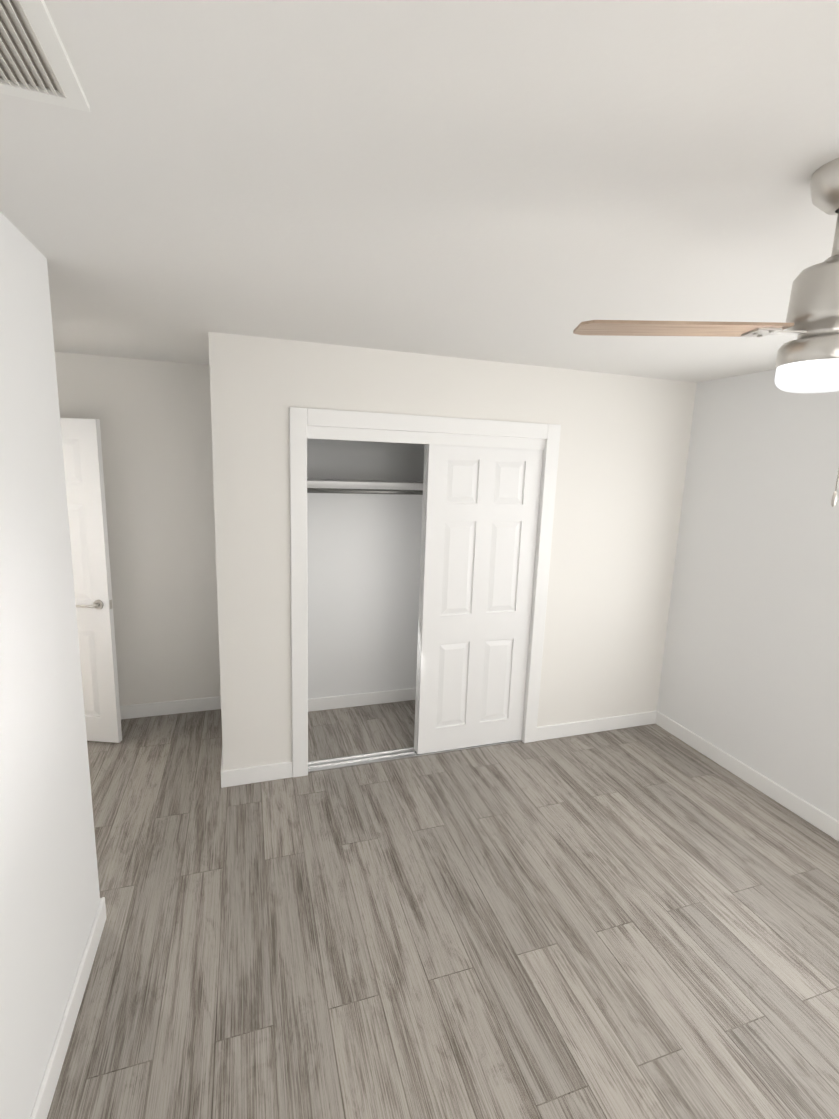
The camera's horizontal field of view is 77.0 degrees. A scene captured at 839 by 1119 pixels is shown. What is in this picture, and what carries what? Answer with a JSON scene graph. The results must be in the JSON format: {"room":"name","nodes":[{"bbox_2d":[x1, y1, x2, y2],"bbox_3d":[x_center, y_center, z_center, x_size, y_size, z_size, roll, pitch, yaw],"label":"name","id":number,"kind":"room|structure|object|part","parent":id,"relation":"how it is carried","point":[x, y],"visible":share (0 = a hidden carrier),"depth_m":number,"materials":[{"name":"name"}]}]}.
{"room":"empty bedroom","nodes":[
{"label":"empty bedroom","id":0,"kind":"room"},
{"bbox_2d":[0,212,99,1118],"bbox_3d":[-0.744,0.555,0.262,0.120,2.440,3.450,-1,11,-18],"label":"wall","id":1,"kind":"structure","parent":0,"point":[49,893],"depth_m":1.51,"materials":[{"name":"paint"}]},
{"bbox_2d":[30,897,106,1118],"bbox_3d":[-0.747,1.690,0.566,0.022,0.100,3.314,-1,11,-18],"label":"baseboard","id":2,"kind":"structure","parent":1,"relation":"attached to","point":[41,1108],"depth_m":1.67,"materials":[{"name":"white paint"}]},
{"bbox_2d":[55,352,220,705],"bbox_3d":[-2.075,-0.086,3.568,1.410,2.440,0.120,-1,11,-18],"label":"wall","id":3,"kind":"structure","parent":0,"point":[154,416],"depth_m":3.57,"materials":[{"name":"paint"}]},
{"bbox_2d":[60,418,121,742],"bbox_3d":[-2.245,0.167,3.248,0.664,2.020,0.341,-1,11,-18],"label":"entry door","id":4,"kind":"structure","parent":3,"relation":"in","point":[83,468],"depth_m":3.21,"materials":[{"name":"white paint"}]},
{"bbox_2d":[120,696,220,718],"bbox_3d":[-2.038,1.075,3.731,1.290,0.100,0.014,-1,11,-18],"label":"baseboard","id":5,"kind":"structure","parent":3,"relation":"attached to","point":[208,703],"depth_m":3.80,"materials":[{"name":"white paint"}]},
{"bbox_2d":[307,438,424,698],"bbox_3d":[-0.189,-0.094,3.982,2.190,2.440,0.120,-1,11,-18],"label":"wall","id":6,"kind":"structure","parent":0,"point":[363,565],"depth_m":3.88,"materials":[{"name":"paint"}]},
{"bbox_2d":[308,688,415,711],"bbox_3d":[-0.265,1.070,4.106,2.070,0.100,0.018,-1,11,-18],"label":"baseboard","id":7,"kind":"structure","parent":6,"relation":"attached to","point":[361,699],"depth_m":4.04,"materials":[{"name":"white paint"}]},
{"bbox_2d":[307,478,422,494],"bbox_3d":[-0.140,-0.486,3.612,2.070,0.093,0.460,-1,11,-18],"label":"shelf","id":8,"kind":"object","parent":6,"relation":"attached to","point":[344,486],"visible":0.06,"depth_m":3.49,"materials":[{"name":"white paint"}]},
{"bbox_2d":[0,0,838,382],"bbox_3d":[-0.391,-0.985,1.826,5.560,0.060,6.700,-1,11,-18],"label":"ceiling","id":9,"kind":"structure","parent":0,"point":[530,182],"depth_m":1.12,"materials":[{"name":"white paint"}]},
{"bbox_2d":[0,0,89,111],"bbox_3d":[-0.620,-0.760,0.732,0.200,0.011,0.360,-1,11,-18],"label":"ceiling vent","id":10,"kind":"object","parent":9,"relation":"in","point":[35,63],"visible":1,"depth_m":0.82,"materials":[{"name":"white metal"}]},
{"bbox_2d":[573,158,838,506],"bbox_3d":[0.842,-0.428,1.015,0.910,0.662,0.852,-1,11,-18],"label":"ceiling fan","id":11,"kind":"object","parent":9,"relation":"hanging from","point":[812,321],"depth_m":1.06,"materials":[{"name":"silver metal"}]},
{"bbox_3d":[0.839,-0.381,1.109,0.156,0.048,0.156,-1,11,-18],"label":"ceiling fan shade","id":12,"kind":"part","parent":11,"relation":"part of","materials":[{"name":"white glass"}]},
{"bbox_2d":[47,700,838,1118],"bbox_3d":[-0.477,1.475,2.268,5.560,0.060,6.700,-1,11,-18],"label":"floor","id":13,"kind":"structure","parent":0,"point":[637,922],"depth_m":2.10,"materials":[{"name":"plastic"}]},
{"bbox_2d":[308,740,522,772],"bbox_3d":[0.002,1.247,3.428,1.445,0.010,0.106,-1,11,-18],"label":"floor guide","id":14,"kind":"object","parent":13,"relation":"on","point":[356,760],"visible":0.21,"depth_m":3.33,"materials":[{"name":"silver metal"}]},
{"bbox_2d":[208,332,696,770],"bbox_3d":[0.406,0.043,3.334,3.150,2.440,0.120,-1,11,-18],"label":"wall","id":15,"kind":"structure","parent":0,"point":[623,456],"depth_m":3.12,"materials":[{"name":"paint"}]},
{"bbox_2d":[221,746,225,787],"bbox_3d":[-1.271,1.154,3.443,0.018,0.100,0.999,-1,11,-18],"label":"baseboard","id":16,"kind":"structure","parent":15,"relation":"attached to","point":[223,773],"depth_m":2.98,"materials":[{"name":"white paint"}]},
{"bbox_2d":[226,761,291,786],"bbox_3d":[-0.914,1.237,3.050,0.350,0.100,0.014,-1,11,-18],"label":"baseboard","id":17,"kind":"structure","parent":15,"relation":"attached to","point":[247,775],"depth_m":3.04,"materials":[{"name":"white paint"}]},
{"bbox_2d":[414,444,426,750],"bbox_3d":[0.357,0.258,3.378,0.748,1.975,0.035,-1,11,-18],"label":"closet door","id":18,"kind":"structure","parent":15,"relation":"in","point":[420,587],"depth_m":3.24,"materials":[{"name":"white paint"}]},
{"bbox_2d":[289,407,560,777],"bbox_3d":[0.036,0.251,3.250,1.475,2.035,0.124,-1,11,-18],"label":"door frame","id":19,"kind":"structure","parent":15,"relation":"attached to","point":[541,485],"depth_m":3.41,"materials":[{"name":"white paint"}]},
{"bbox_2d":[307,426,544,449],"bbox_3d":[0.071,-0.702,3.075,1.445,0.065,0.104,-1,11,-18],"label":"track rail","id":20,"kind":"object","parent":15,"relation":"attached to","point":[336,433],"visible":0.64,"depth_m":3.00,"materials":[{"name":"white paint"}]},
{"bbox_2d":[416,444,542,753],"bbox_3d":[0.373,0.266,3.338,0.748,1.975,0.035,-1,11,-18],"label":"closet door","id":21,"kind":"structure","parent":15,"relation":"in","point":[481,521],"depth_m":3.31,"materials":[{"name":"white paint"}]},
{"bbox_2d":[536,711,657,740],"bbox_3d":[1.268,1.185,3.766,0.995,0.100,0.018,-1,11,-18],"label":"baseboard","id":22,"kind":"structure","parent":15,"relation":"attached to","point":[644,718],"depth_m":3.75,"materials":[{"name":"white paint"}]},
{"bbox_2d":[657,369,838,820],"bbox_3d":[2.528,0.401,1.761,0.120,2.440,4.265,-1,11,-18],"label":"wall","id":23,"kind":"structure","parent":0,"point":[750,673],"depth_m":3.11,"materials":[{"name":"paint"}]},
{"bbox_2d":[654,710,838,840],"bbox_3d":[2.403,1.542,2.003,0.018,0.100,4.145,-1,11,-18],"label":"baseboard","id":24,"kind":"structure","parent":23,"relation":"attached to","point":[728,762],"depth_m":3.16,"materials":[{"name":"white paint"}]}
]}

